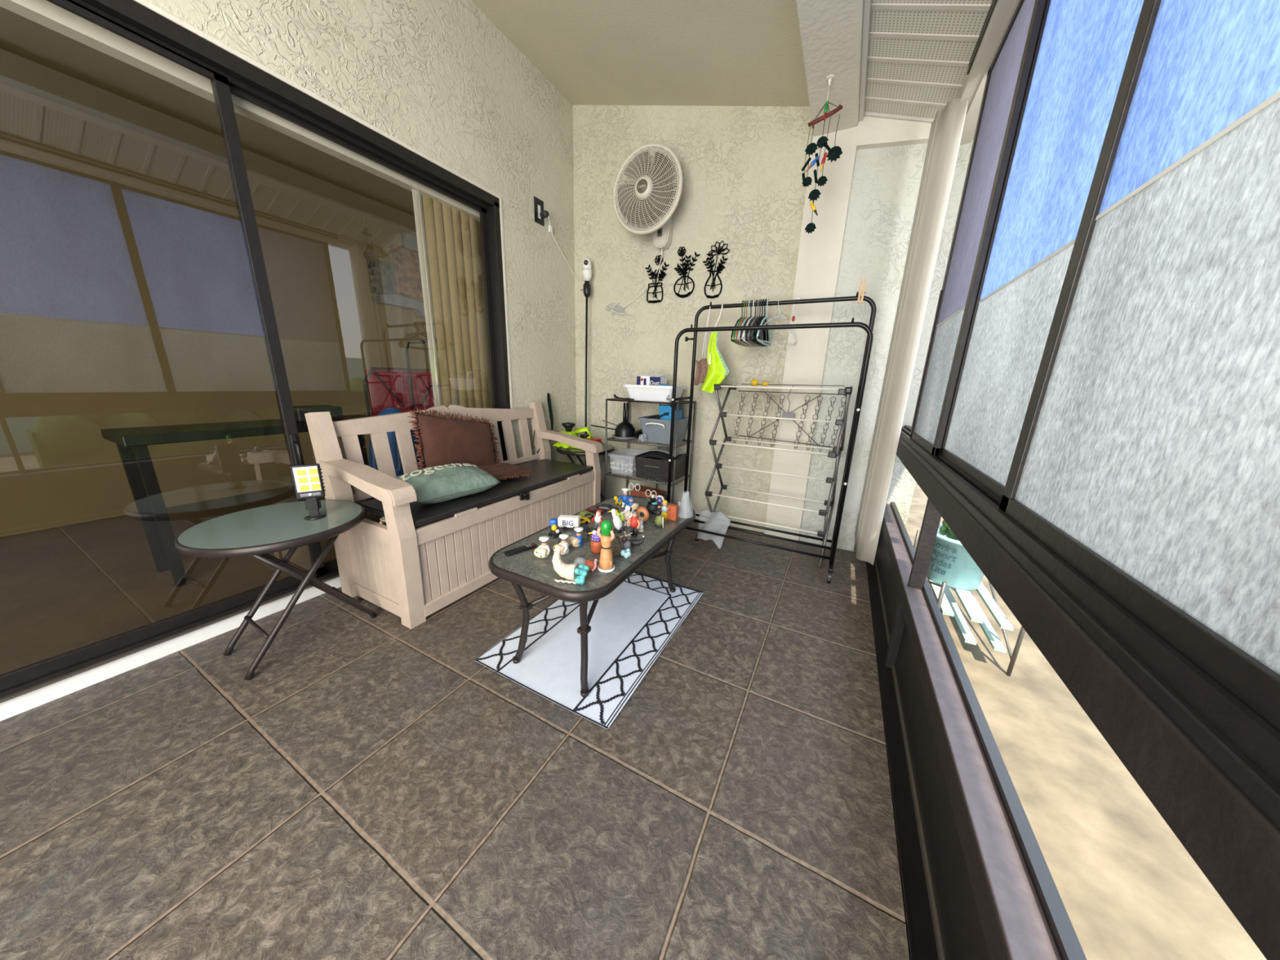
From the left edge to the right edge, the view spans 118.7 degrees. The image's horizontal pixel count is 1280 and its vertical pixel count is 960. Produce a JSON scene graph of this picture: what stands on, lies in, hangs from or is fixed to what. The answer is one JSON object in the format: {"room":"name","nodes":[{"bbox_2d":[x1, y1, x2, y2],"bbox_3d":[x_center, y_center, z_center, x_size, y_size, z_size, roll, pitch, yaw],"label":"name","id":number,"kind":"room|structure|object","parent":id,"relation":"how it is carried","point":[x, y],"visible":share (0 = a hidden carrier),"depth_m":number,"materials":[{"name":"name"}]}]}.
{"room":"sunroom","nodes":[
{"label":"sunroom","id":0,"kind":"room"},
{"bbox_2d":[0,484,375,675],"bbox_3d":[-2.401,0.304,2.640,2.074,0.054,6.075,9,16,26],"label":"floor","id":1,"kind":"structure","parent":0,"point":[68,588],"depth_m":1.84,"materials":[{"name":"tile"}]},
{"bbox_2d":[100,414,373,586],"bbox_3d":[-2.067,0.028,2.207,0.360,0.720,1.080,9,16,26],"label":"desk","id":2,"kind":"object","parent":1,"relation":"on","point":[131,443],"visible":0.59,"depth_m":1.78,"materials":[{"name":"black plastic"}]},
{"bbox_2d":[293,404,343,422],"bbox_3d":[-1.960,-0.402,2.279,0.180,0.080,0.225,9,16,26],"label":"storage box","id":3,"kind":"object","parent":2,"relation":"on","point":[335,411],"visible":0.61,"depth_m":2.24,"materials":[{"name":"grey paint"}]},
{"bbox_2d":[368,407,424,476],"bbox_3d":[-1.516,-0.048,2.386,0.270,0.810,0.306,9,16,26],"label":"exercise ball","id":4,"kind":"object","parent":1,"relation":"on","point":[392,438],"visible":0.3,"depth_m":2.25,"materials":[{"name":"blue paint"}]},
{"bbox_2d":[363,367,452,454],"bbox_3d":[-1.831,-0.377,3.132,0.034,1.049,0.740,9,16,26],"label":"chair","id":5,"kind":"object","parent":1,"relation":"on","point":[390,388],"visible":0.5,"depth_m":2.93,"materials":[{"name":"fabric"}]},
{"bbox_2d":[405,338,436,431],"bbox_3d":[-1.656,-0.448,2.969,0.180,1.280,0.406,9,16,26],"label":"reading lamp","id":6,"kind":"object","parent":1,"relation":"on","point":[425,340],"visible":0.32,"depth_m":2.79,"materials":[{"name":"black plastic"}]},
{"bbox_2d":[0,6,492,537],"bbox_3d":[-2.382,-0.913,2.332,2.120,2.565,6.075,9,16,26],"label":"wall","id":7,"kind":"structure","parent":0,"point":[127,297],"depth_m":2.56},
{"bbox_2d":[366,257,397,294],"bbox_3d":[-2.586,-2.028,3.807,0.022,0.315,0.248,9,16,26],"label":"wall picture","id":8,"kind":"object","parent":7,"relation":"attached to","point":[381,273],"visible":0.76,"depth_m":3.79},
{"bbox_2d":[373,293,444,320],"bbox_3d":[-2.426,-1.856,4.077,0.112,0.171,0.742,9,16,26],"label":"wall ledge","id":9,"kind":"object","parent":7,"relation":"attached to","point":[396,300],"visible":0.73,"depth_m":3.92,"materials":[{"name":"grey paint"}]},
{"bbox_2d":[391,244,432,300],"bbox_3d":[-2.422,-2.208,4.072,0.022,0.450,0.418,9,16,26],"label":"wall picture","id":10,"kind":"object","parent":7,"relation":"attached to","point":[406,262],"visible":0.56,"depth_m":4.00},
{"bbox_2d":[401,231,438,258],"bbox_3d":[-2.352,-2.534,4.106,0.022,0.148,0.428,9,16,26],"label":"wall picture","id":11,"kind":"object","parent":7,"relation":"attached to","point":[410,241],"visible":0.44,"depth_m":3.98,"materials":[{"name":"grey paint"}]},
{"bbox_2d":[133,0,577,465],"bbox_3d":[-1.569,-0.907,1.431,0.112,3.060,4.388,9,16,26],"label":"wall","id":12,"kind":"structure","parent":0,"point":[439,77],"depth_m":2.12,"materials":[{"name":"beige paint"}]},
{"bbox_2d":[0,0,479,222],"bbox_3d":[-1.741,-1.450,1.111,0.063,0.194,3.096,9,16,26],"label":"blind valance","id":13,"kind":"object","parent":12,"relation":"attached to","point":[51,15],"visible":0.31,"depth_m":1.32,"materials":[{"name":"white paint"}]},
{"bbox_2d":[417,186,439,404],"bbox_3d":[-1.230,-0.865,2.243,0.017,1.508,0.017,-10,19,-38],"label":"chain","id":14,"kind":"object","parent":13,"relation":"hanging from","point":[434,360],"visible":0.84,"depth_m":2.20,"materials":[{"name":"white paint"}]},
{"bbox_2d":[0,0,510,721],"bbox_3d":[-1.700,-0.408,1.323,0.106,2.142,3.150,9,16,26],"label":"door","id":15,"kind":"structure","parent":12,"relation":"in","point":[16,700],"depth_m":1.47,"materials":[{"name":"brown metal"}]},
{"bbox_2d":[0,0,325,691],"bbox_3d":[-1.795,-0.366,1.097,0.060,1.989,1.215,9,16,26],"label":"door","id":16,"kind":"structure","parent":15,"relation":"attached to","point":[220,84],"depth_m":1.43,"materials":[{"name":"brown metal"}]},
{"bbox_2d":[209,79,501,571],"bbox_3d":[-1.288,-0.620,2.127,0.018,1.989,1.206,9,16,26],"label":"door","id":17,"kind":"structure","parent":15,"relation":"attached to","point":[332,564],"depth_m":1.90,"materials":[{"name":"brown metal"}]},
{"bbox_2d":[134,0,515,465],"bbox_3d":[-1.647,-0.454,1.293,0.005,2.070,3.168,9,16,26],"label":"trim","id":18,"kind":"structure","parent":12,"relation":"attached to","point":[146,3],"depth_m":1.63,"materials":[{"name":"paint"}]},
{"bbox_2d":[411,188,488,408],"bbox_3d":[-1.174,-0.706,2.486,0.016,1.935,0.431,9,16,26],"label":"vertical blinds","id":19,"kind":"object","parent":12,"relation":"attached to","point":[429,228],"visible":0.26,"depth_m":2.37,"materials":[{"name":"fabric"}]},
{"bbox_2d":[533,195,544,226],"bbox_3d":[-0.712,-1.895,2.675,0.007,0.153,0.090,9,16,26],"label":"outlet plate","id":20,"kind":"object","parent":12,"relation":"attached to","point":[538,203],"visible":0.94,"depth_m":2.67,"materials":[{"name":"black plastic"}]},
{"bbox_2d":[546,393,553,430],"bbox_3d":[-0.712,-0.517,3.007,0.097,0.335,0.064,9,16,26],"label":"brush","id":21,"kind":"object","parent":12,"relation":"attached to","point":[548,400],"visible":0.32,"depth_m":3.01,"materials":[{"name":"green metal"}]},
{"bbox_2d":[539,210,584,279],"bbox_3d":[-0.556,-1.721,2.843,0.164,0.419,0.380,9,16,26],"label":"power cord","id":22,"kind":"object","parent":12,"relation":"attached to","point":[544,214],"visible":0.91,"depth_m":2.68,"materials":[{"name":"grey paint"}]},
{"bbox_2d":[0,499,909,959],"bbox_3d":[-0.443,0.783,1.244,2.804,0.045,4.410,9,16,26],"label":"floor","id":23,"kind":"structure","parent":0,"point":[374,789],"depth_m":0.99,"materials":[{"name":"tile"}]},
{"bbox_2d":[173,499,377,679],"bbox_3d":[-1.386,0.398,1.517,0.529,0.504,0.529,9,16,26],"label":"round side table","id":24,"kind":"object","parent":23,"relation":"on","point":[257,532],"visible":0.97,"depth_m":1.40,"materials":[{"name":"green glass"}]},
{"bbox_2d":[289,463,326,519],"bbox_3d":[-1.272,0.044,1.464,0.072,0.213,0.069,4,15,6],"label":"solar light","id":25,"kind":"object","parent":24,"relation":"on","point":[308,482],"visible":1,"depth_m":1.45,"materials":[{"name":"black plastic"}]},
{"bbox_2d":[304,401,603,629],"bbox_3d":[-0.881,0.018,2.266,0.618,0.890,1.476,9,16,26],"label":"storage bench","id":26,"kind":"object","parent":23,"relation":"on","point":[425,557],"visible":0.82,"depth_m":1.81,"materials":[{"name":"beige plastic"}]},
{"bbox_2d":[395,463,502,503],"bbox_3d":[-0.973,0.011,1.905,0.277,0.151,0.450,11,17,32],"label":"throw pillow","id":27,"kind":"object","parent":26,"relation":"on","point":[441,483],"visible":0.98,"depth_m":1.82,"materials":[{"name":"green fabric"}]},
{"bbox_2d":[407,407,500,469],"bbox_3d":[-1.043,-0.190,2.200,0.160,0.472,0.560,11,17,30],"label":"throw pillow","id":28,"kind":"object","parent":26,"relation":"on","point":[445,441],"visible":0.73,"depth_m":2.12,"materials":[{"name":"brown fabric"}]},
{"bbox_2d":[477,462,533,480],"bbox_3d":[-0.872,-0.045,2.260,0.279,0.081,0.435,12,18,33],"label":"throw pillow","id":29,"kind":"object","parent":26,"relation":"on","point":[500,471],"visible":0.53,"depth_m":2.25,"materials":[{"name":"brown fabric"}]},
{"bbox_2d":[555,443,613,500],"bbox_3d":[-0.455,-0.017,3.167,0.471,0.526,0.471,9,16,26],"label":"round side table","id":30,"kind":"object","parent":23,"relation":"on","point":[568,451],"visible":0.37,"depth_m":2.97,"materials":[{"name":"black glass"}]},
{"bbox_2d":[560,422,578,448],"bbox_3d":[-0.569,-0.365,3.050,0.153,0.198,0.151,9,16,26],"label":"sprayer","id":31,"kind":"object","parent":30,"relation":"on","point":[568,426],"visible":0.47,"depth_m":3.00,"materials":[{"name":"plastic"}]},
{"bbox_2d":[572,426,593,448],"bbox_3d":[-0.453,-0.335,2.981,0.212,0.182,0.068,9,16,26],"label":"power tool","id":32,"kind":"object","parent":30,"relation":"on","point":[584,428],"visible":0.35,"depth_m":2.94,"materials":[{"name":"plastic"}]},
{"bbox_2d":[580,280,591,465],"bbox_3d":[-0.461,-0.682,3.191,0.243,1.800,0.243,9,16,26],"label":"floor lamp","id":33,"kind":"object","parent":23,"relation":"on","point":[586,289],"visible":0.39,"depth_m":3.04,"materials":[{"name":"black metal"}]},
{"bbox_2d":[580,280,591,297],"bbox_3d":[-0.428,-1.494,2.974,0.088,0.117,0.058,9,16,26],"label":"bulb socket","id":34,"kind":"object","parent":33,"relation":"attached to","point":[586,289],"depth_m":2.95,"materials":[{"name":"black plastic"}]},
{"bbox_2d":[582,257,591,280],"bbox_3d":[-0.409,-1.626,2.930,0.076,0.162,0.080,9,16,26],"label":"security camera","id":35,"kind":"object","parent":33,"relation":"attached to","point":[587,265],"visible":1,"depth_m":2.91,"materials":[{"name":"white paint"}]},
{"bbox_2d":[474,571,703,728],"bbox_3d":[-0.151,0.636,1.717,0.610,0.011,0.930,9,16,26],"label":"area rug","id":36,"kind":"object","parent":23,"relation":"on","point":[631,625],"visible":0.84,"depth_m":1.55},
{"bbox_2d":[488,495,695,697],"bbox_3d":[-0.134,0.424,1.662,0.490,0.445,0.978,9,16,26],"label":"coffee table","id":37,"kind":"object","parent":36,"relation":"on","point":[524,569],"visible":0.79,"depth_m":1.34,"materials":[{"name":"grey glass"}]},
{"bbox_2d":[504,542,537,556],"bbox_3d":[-0.433,0.252,1.379,0.029,0.014,0.117,16,20,43],"label":"remote control","id":38,"kind":"object","parent":37,"relation":"on","point":[527,547],"visible":1,"depth_m":1.37,"materials":[{"name":"black plastic"}]},
{"bbox_2d":[533,535,550,558],"bbox_3d":[-0.343,0.238,1.337,0.052,0.068,0.059,9,16,26],"label":"figurine","id":39,"kind":"object","parent":37,"relation":"on","point":[543,551],"visible":1,"depth_m":1.33,"materials":[{"name":"ceramic"}]},
{"bbox_2d":[552,533,569,555],"bbox_3d":[-0.282,0.232,1.365,0.052,0.068,0.059,9,16,26],"label":"figurine","id":40,"kind":"object","parent":37,"relation":"on","point":[564,544],"visible":0.7,"depth_m":1.36,"materials":[{"name":"white paint"}]},
{"bbox_2d":[549,515,580,530],"bbox_3d":[-0.316,0.178,1.596,0.126,0.054,0.054,2,15,2],"label":"toy truck","id":41,"kind":"object","parent":37,"relation":"on","point":[564,522],"visible":0.98,"depth_m":1.57,"materials":[{"name":"white paint"}]},
{"bbox_2d":[551,545,589,584],"bbox_3d":[-0.220,0.267,1.180,0.132,0.099,0.063,6,15,17],"label":"figurine","id":42,"kind":"object","parent":37,"relation":"on","point":[576,573],"visible":1,"depth_m":1.17,"materials":[{"name":"ceramic"}]},
{"bbox_2d":[573,564,589,584],"bbox_3d":[-0.177,0.292,1.171,0.041,0.057,0.059,9,16,26],"label":"flower","id":43,"kind":"object","parent":42,"relation":"on","point":[580,571],"depth_m":1.16,"materials":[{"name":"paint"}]},
{"bbox_2d":[568,526,583,546],"bbox_3d":[-0.242,0.216,1.433,0.054,0.068,0.059,9,16,26],"label":"figurine","id":44,"kind":"object","parent":37,"relation":"on","point":[576,540],"visible":1,"depth_m":1.42,"materials":[{"name":"blue paint"}]},
{"bbox_2d":[587,529,601,554],"bbox_3d":[-0.158,0.223,1.381,0.048,0.085,0.045,-9,18,-35],"label":"figurine","id":45,"kind":"object","parent":37,"relation":"on","point":[596,544],"visible":0.9,"depth_m":1.37,"materials":[{"name":"orange paint"}]},
{"bbox_2d":[591,510,603,528],"bbox_3d":[-0.177,0.166,1.607,0.056,0.079,0.039,9,16,26],"label":"figurine","id":46,"kind":"object","parent":37,"relation":"on","point":[597,518],"visible":0.9,"depth_m":1.60,"materials":[{"name":"grey paint"}]},
{"bbox_2d":[595,520,615,573],"bbox_3d":[-0.111,0.214,1.249,0.060,0.172,0.060,-3,15,-17],"label":"figurine","id":47,"kind":"object","parent":37,"relation":"on","point":[606,565],"visible":1,"depth_m":1.24,"materials":[{"name":"ceramic"}]},
{"bbox_2d":[600,520,612,536],"bbox_3d":[-0.109,0.154,1.233,0.038,0.048,0.037,9,16,26],"label":"jar","id":48,"kind":"object","parent":47,"relation":"on","point":[606,525],"depth_m":1.22,"materials":[{"name":"green paint"}]},
{"bbox_2d":[595,503,618,513],"bbox_3d":[-0.162,0.135,1.829,0.108,0.028,0.046,6,15,15],"label":"toy car","id":49,"kind":"object","parent":37,"relation":"on","point":[606,507],"visible":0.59,"depth_m":1.82,"materials":[{"name":"grey paint"}]},
{"bbox_2d":[611,534,622,557],"bbox_3d":[-0.083,0.231,1.359,0.042,0.086,0.037,9,16,26],"label":"figurine","id":50,"kind":"object","parent":37,"relation":"on","point":[616,542],"visible":0.78,"depth_m":1.35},
{"bbox_2d":[608,508,625,533],"bbox_3d":[-0.096,0.168,1.576,0.082,0.096,0.039,9,16,26],"label":"figurine","id":51,"kind":"object","parent":37,"relation":"on","point":[617,522],"visible":0.99,"depth_m":1.57,"materials":[{"name":"white paint"}]},
{"bbox_2d":[617,487,629,507],"bbox_3d":[-0.075,0.090,1.874,0.063,0.098,0.050,9,16,26],"label":"figurine","id":52,"kind":"object","parent":37,"relation":"on","point":[624,498],"visible":0.78,"depth_m":1.86,"materials":[{"name":"white paint"}]},
{"bbox_2d":[620,505,632,527],"bbox_3d":[-0.053,0.156,1.636,0.058,0.093,0.044,9,16,26],"label":"dog figurine","id":53,"kind":"object","parent":37,"relation":"on","point":[627,513],"visible":0.86,"depth_m":1.62,"materials":[{"name":"white paint"}]},
{"bbox_2d":[623,496,639,512],"bbox_3d":[-0.039,0.121,1.796,0.072,0.080,0.047,9,16,26],"label":"figurine","id":54,"kind":"object","parent":37,"relation":"on","point":[634,506],"visible":0.73,"depth_m":1.79,"materials":[{"name":"white paint"}]},
{"bbox_2d":[626,511,640,537],"bbox_3d":[-0.023,0.177,1.532,0.063,0.106,0.035,9,16,26],"label":"figurine","id":55,"kind":"object","parent":37,"relation":"on","point":[635,523],"visible":0.97,"depth_m":1.52,"materials":[{"name":"red paint"}]},
{"bbox_2d":[635,506,648,524],"bbox_3d":[0.011,0.154,1.682,0.069,0.076,0.031,9,16,26],"label":"ornament","id":56,"kind":"object","parent":37,"relation":"on","point":[642,512],"visible":0.87,"depth_m":1.68,"materials":[{"name":"beige paint"}]},
{"bbox_2d":[645,494,659,514],"bbox_3d":[0.062,0.113,1.811,0.063,0.094,0.063,-3,15,-17],"label":"figurine","id":57,"kind":"object","parent":37,"relation":"on","point":[652,505],"visible":0.92,"depth_m":1.79,"materials":[{"name":"grey paint"}]},
{"bbox_2d":[651,510,664,528],"bbox_3d":[0.079,0.166,1.655,0.057,0.072,0.043,3,15,6],"label":"figurine","id":58,"kind":"object","parent":37,"relation":"on","point":[659,522],"visible":1,"depth_m":1.64,"materials":[{"name":"green paint"}]},
{"bbox_2d":[657,500,669,519],"bbox_3d":[0.111,0.137,1.734,0.056,0.090,0.042,9,16,26],"label":"figurine","id":59,"kind":"object","parent":37,"relation":"on","point":[664,508],"visible":0.98,"depth_m":1.73,"materials":[{"name":"yellow paint"}]},
{"bbox_2d":[666,503,679,520],"bbox_3d":[0.151,0.148,1.740,0.045,0.068,0.036,9,16,26],"label":"block","id":60,"kind":"object","parent":37,"relation":"on","point":[673,513],"visible":1,"depth_m":1.73,"materials":[{"name":"paint"}]},
{"bbox_2d":[604,397,696,506],"bbox_3d":[0.068,-0.139,2.905,0.578,0.929,0.348,9,16,26],"label":"wire shelf","id":61,"kind":"object","parent":23,"relation":"on","point":[679,402],"depth_m":2.80,"materials":[{"name":"brown metal"}]},
{"bbox_2d":[591,402,635,439],"bbox_3d":[-0.194,-0.450,2.840,0.377,0.269,0.192,9,16,26],"label":"frying pan","id":62,"kind":"object","parent":61,"relation":"on","point":[624,430],"visible":0.98,"depth_m":2.77,"materials":[{"name":"black metal"}]},
{"bbox_2d":[628,483,666,498],"bbox_3d":[0.061,0.128,2.866,0.262,0.229,0.158,9,16,26],"label":"box","id":63,"kind":"object","parent":61,"relation":"on","point":[640,491],"visible":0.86,"depth_m":2.82,"materials":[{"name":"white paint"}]},
{"bbox_2d":[623,384,685,402],"bbox_3d":[0.107,-0.628,2.738,0.387,0.109,0.270,9,16,26],"label":"plastic tub","id":64,"kind":"object","parent":61,"relation":"on","point":[639,393],"visible":0.86,"depth_m":2.64,"materials":[{"name":"white plastic"}]},
{"bbox_2d":[636,375,666,385],"bbox_3d":[0.096,-0.674,2.734,0.200,0.176,0.142,9,16,26],"label":"box","id":65,"kind":"object","parent":64,"relation":"in","point":[641,380],"visible":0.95,"depth_m":2.67,"materials":[{"name":"cardboard"}]},
{"bbox_2d":[635,450,685,482],"bbox_3d":[0.138,-0.137,2.853,0.356,0.215,0.304,9,16,26],"label":"woven basket","id":66,"kind":"object","parent":61,"relation":"on","point":[647,468],"visible":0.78,"depth_m":2.74,"materials":[{"name":"wicker"}]},
{"bbox_2d":[638,450,681,462],"bbox_3d":[0.161,-0.191,2.826,0.297,0.050,0.270,9,16,26],"label":"liner","id":67,"kind":"object","parent":66,"relation":"in","point":[664,455],"visible":0.8,"depth_m":2.75,"materials":[{"name":"fabric"}]},
{"bbox_2d":[637,414,688,444],"bbox_3d":[0.172,-0.369,2.766,0.302,0.170,0.323,9,16,26],"label":"storage bin","id":68,"kind":"object","parent":61,"relation":"on","point":[654,430],"visible":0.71,"depth_m":2.67,"materials":[{"name":"grey plastic"}]},
{"bbox_2d":[658,404,682,420],"bbox_3d":[0.215,-0.444,2.695,0.130,0.176,0.140,9,16,26],"label":"shopping bag","id":69,"kind":"object","parent":68,"relation":"in","point":[663,409],"visible":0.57,"depth_m":2.64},
{"bbox_2d":[666,291,876,583],"bbox_3d":[0.708,-0.295,2.329,1.074,1.562,0.441,9,16,26],"label":"rack","id":70,"kind":"object","parent":23,"relation":"on","point":[868,329],"visible":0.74,"depth_m":2.21,"materials":[{"name":"black metal"}]},
{"bbox_2d":[693,306,711,385],"bbox_3d":[0.425,-0.871,2.458,0.124,0.505,0.066,9,16,26],"label":"gift bag","id":71,"kind":"object","parent":70,"relation":"hanging from","point":[701,366],"visible":0.93,"depth_m":2.48,"materials":[{"name":"white paint"}]},
{"bbox_2d":[700,302,729,392],"bbox_3d":[0.494,-0.838,2.427,0.188,0.551,0.082,6,15,17],"label":"tote bag","id":72,"kind":"object","parent":70,"relation":"hanging from","point":[718,370],"visible":0.95,"depth_m":2.43,"materials":[{"name":"yellow fabric"}]},
{"bbox_2d":[754,298,768,346],"bbox_3d":[0.746,-0.952,2.284,0.012,0.256,0.395,9,16,26],"label":"hanger","id":73,"kind":"object","parent":70,"relation":"hanging from","point":[763,317],"visible":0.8,"depth_m":2.25,"materials":[{"name":"black plastic"}]},
{"bbox_2d":[756,298,771,346],"bbox_3d":[0.758,-0.950,2.278,0.011,0.256,0.395,10,17,27],"label":"hanger","id":74,"kind":"object","parent":70,"relation":"hanging from","point":[766,317],"visible":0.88,"depth_m":2.26,"materials":[{"name":"white plastic"}]},
{"bbox_2d":[702,383,853,568],"bbox_3d":[0.826,-0.058,2.391,0.768,1.062,0.262,9,16,26],"label":"drying rack","id":75,"kind":"object","parent":23,"relation":"on","point":[846,392],"visible":1,"depth_m":2.34,"materials":[{"name":"grey metal"}]},
{"bbox_2d":[733,383,845,451],"bbox_3d":[0.940,-0.409,2.436,0.658,0.406,0.021,9,16,26],"label":"hanger","id":76,"kind":"object","parent":75,"relation":"hanging from","point":[785,415],"visible":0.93,"depth_m":2.42,"materials":[{"name":"grey paint"}]},
{"bbox_2d":[853,97,969,565],"bbox_3d":[1.369,-0.619,2.017,0.034,2.270,0.250,3,15,3],"label":"pillar","id":77,"kind":"structure","parent":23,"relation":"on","point":[947,127],"depth_m":1.92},
{"bbox_2d":[471,0,809,106],"bbox_3d":[-0.666,-1.995,0.607,2.084,0.570,4.275,9,16,26],"label":"ceiling","id":78,"kind":"structure","parent":0,"point":[593,52],"depth_m":2.05,"materials":[{"name":"paint"}]},
{"bbox_2d":[572,104,915,532],"bbox_3d":[0.560,-1.190,2.691,2.668,3.100,0.112,9,16,26],"label":"wall","id":79,"kind":"structure","parent":0,"point":[743,188],"depth_m":2.71,"materials":[{"name":"beige paint"}]},
{"bbox_2d":[611,142,682,315],"bbox_3d":[0.012,-1.701,2.634,0.638,0.974,0.288,9,16,26],"label":"wall fan","id":80,"kind":"object","parent":79,"relation":"attached to","point":[646,193],"visible":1,"depth_m":2.47,"materials":[{"name":"plastic"}]},
{"bbox_2d":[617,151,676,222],"bbox_3d":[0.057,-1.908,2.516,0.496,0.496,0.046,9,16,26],"label":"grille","id":81,"kind":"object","parent":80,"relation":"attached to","point":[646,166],"depth_m":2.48,"materials":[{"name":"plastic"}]},
{"bbox_2d":[614,146,679,230],"bbox_3d":[0.030,-1.896,2.466,0.492,0.492,0.046,9,16,26],"label":"grille","id":82,"kind":"object","parent":80,"relation":"attached to","point":[640,216],"depth_m":2.46,"materials":[{"name":"plastic"}]},
{"bbox_2d":[644,254,669,302],"bbox_3d":[0.120,-1.472,2.782,0.196,0.316,0.016,9,16,26],"label":"wall art","id":83,"kind":"object","parent":79,"relation":"attached to","point":[662,273],"visible":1,"depth_m":2.78,"materials":[{"name":"black metal"}]},
{"bbox_2d":[673,246,700,297],"bbox_3d":[0.325,-1.465,2.672,0.193,0.329,0.020,9,16,26],"label":"wall art","id":84,"kind":"object","parent":79,"relation":"attached to","point":[683,272],"visible":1,"depth_m":2.67,"materials":[{"name":"black metal"}]},
{"bbox_2d":[702,240,729,297],"bbox_3d":[0.509,-1.429,2.581,0.187,0.353,0.018,9,16,26],"label":"wall art","id":85,"kind":"object","parent":79,"relation":"attached to","point":[721,267],"visible":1,"depth_m":2.58,"materials":[{"name":"black metal"}]},
{"bbox_2d":[764,125,857,540],"bbox_3d":[1.058,-0.764,2.428,0.234,2.439,0.054,9,16,26],"label":"trim","id":86,"kind":"structure","parent":79,"relation":"attached to","point":[820,251],"depth_m":2.34,"materials":[{"name":"paint"}]},
{"bbox_2d":[801,78,842,233],"bbox_3d":[0.866,-1.531,1.804,0.174,0.628,0.029,9,16,26],"label":"wind chime","id":87,"kind":"object","parent":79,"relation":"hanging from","point":[834,153],"visible":1,"depth_m":1.81,"materials":[{"name":"grey paint"}]},
{"bbox_2d":[795,0,863,136],"bbox_3d":[0.107,-1.547,0.295,0.220,0.131,4.275,9,16,26],"label":"trim","id":88,"kind":"structure","parent":79,"relation":"attached to","point":[831,31],"depth_m":1.62,"materials":[{"name":"paint"}]},
{"bbox_2d":[799,138,973,551],"bbox_3d":[1.406,-0.752,2.264,0.531,2.520,0.014,9,16,26],"label":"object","id":89,"kind":"structure","parent":79,"relation":"attached to","point":[886,183],"depth_m":2.21,"materials":[{"name":"white paint"}]},
{"bbox_2d":[854,115,931,150],"bbox_3d":[1.356,-1.856,1.987,0.387,0.202,0.045,9,16,26],"label":"trim","id":90,"kind":"structure","parent":79,"relation":"attached to","point":[873,132],"depth_m":2.00,"materials":[{"name":"paint"}]},
{"bbox_2d":[858,0,992,123],"bbox_3d":[0.367,-1.408,0.093,0.459,0.178,4.320,9,16,26],"label":"ceiling panel","id":91,"kind":"object","parent":79,"relation":"attached to","point":[916,55],"depth_m":1.58,"materials":[{"name":"plastic"}]},
{"bbox_2d":[910,0,1046,457],"bbox_3d":[1.198,-0.839,1.400,0.022,1.440,0.576,9,16,26],"label":"window","id":92,"kind":"structure","parent":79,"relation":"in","point":[1007,76],"depth_m":1.32,"materials":[{"name":"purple glass"}]},
{"bbox_2d":[956,0,1019,144],"bbox_3d":[0.613,-1.291,0.082,0.142,0.094,4.275,9,16,26],"label":"trim","id":93,"kind":"structure","parent":79,"relation":"attached to","point":[1001,12],"depth_m":1.44,"materials":[{"name":"white plastic"}]},
{"bbox_2d":[939,0,1143,497],"bbox_3d":[0.925,-0.705,0.858,0.016,1.440,0.738,9,16,26],"label":"window","id":94,"kind":"structure","parent":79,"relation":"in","point":[1082,47],"depth_m":0.87,"materials":[{"name":"blue glass"}]},
{"bbox_2d":[999,0,1279,731],"bbox_3d":[0.581,-0.560,0.263,0.016,1.440,0.738,9,16,26],"label":"window","id":95,"kind":"structure","parent":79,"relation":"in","point":[1146,458],"depth_m":0.42,"materials":[{"name":"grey glass"}]},
{"bbox_2d":[866,501,1086,959],"bbox_3d":[0.549,0.760,0.619,0.104,0.378,4.275,9,16,26],"label":"wall","id":96,"kind":"structure","parent":0,"point":[977,882],"depth_m":0.80,"materials":[{"name":"metal"}]},
{"bbox_2d":[907,498,941,590],"bbox_3d":[1.019,0.219,1.349,0.045,0.374,0.020,9,16,26],"label":"trim","id":97,"kind":"structure","parent":96,"relation":"attached to","point":[931,518],"depth_m":1.35,"materials":[{"name":"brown metal"}]},
{"bbox_2d":[896,425,1279,959],"bbox_3d":[0.577,0.183,0.463,0.083,0.135,4.275,9,16,26],"label":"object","id":98,"kind":"structure","parent":96,"relation":"attached to","point":[1206,762],"depth_m":0.35,"materials":[{"name":"brown metal"}]},
{"bbox_2d":[905,482,1266,959],"bbox_3d":[5.232,1.295,0.426,8.460,0.045,15.300,9,16,26],"label":"ground","id":99,"kind":"structure","parent":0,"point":[1128,888],"depth_m":1.08,"materials":[{"name":"sand"}]},
{"bbox_2d":[913,529,1025,676],"bbox_3d":[1.627,0.571,1.951,0.304,0.360,0.720,9,16,26],"label":"outdoor chair","id":100,"kind":"object","parent":99,"relation":"on","point":[946,602],"visible":0.42,"depth_m":1.73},
{"bbox_2d":[926,524,984,591],"bbox_3d":[1.619,0.396,1.939,0.279,0.252,0.279,9,16,26],"label":"plastic bucket","id":101,"kind":"object","parent":100,"relation":"on","point":[950,562],"visible":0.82,"depth_m":1.86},
{"bbox_2d":[939,520,958,540],"bbox_3d":[1.621,0.251,1.892,0.191,0.133,0.160,11,17,31],"label":"greens","id":102,"kind":"object","parent":101,"relation":"in","point":[944,530],"visible":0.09,"depth_m":1.92,"materials":[{"name":"green plant"}]},
{"bbox_2d":[926,576,1013,631],"bbox_3d":[1.622,0.533,1.945,0.238,0.014,0.720,9,16,26],"label":"shelf","id":103,"kind":"object","parent":100,"relation":"attached to","point":[968,606],"depth_m":1.73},
{"bbox_2d":[944,586,1006,653],"bbox_3d":[1.619,0.637,1.972,0.238,0.014,0.720,9,16,26],"label":"shelf","id":104,"kind":"object","parent":100,"relation":"attached to","point":[962,626],"depth_m":1.77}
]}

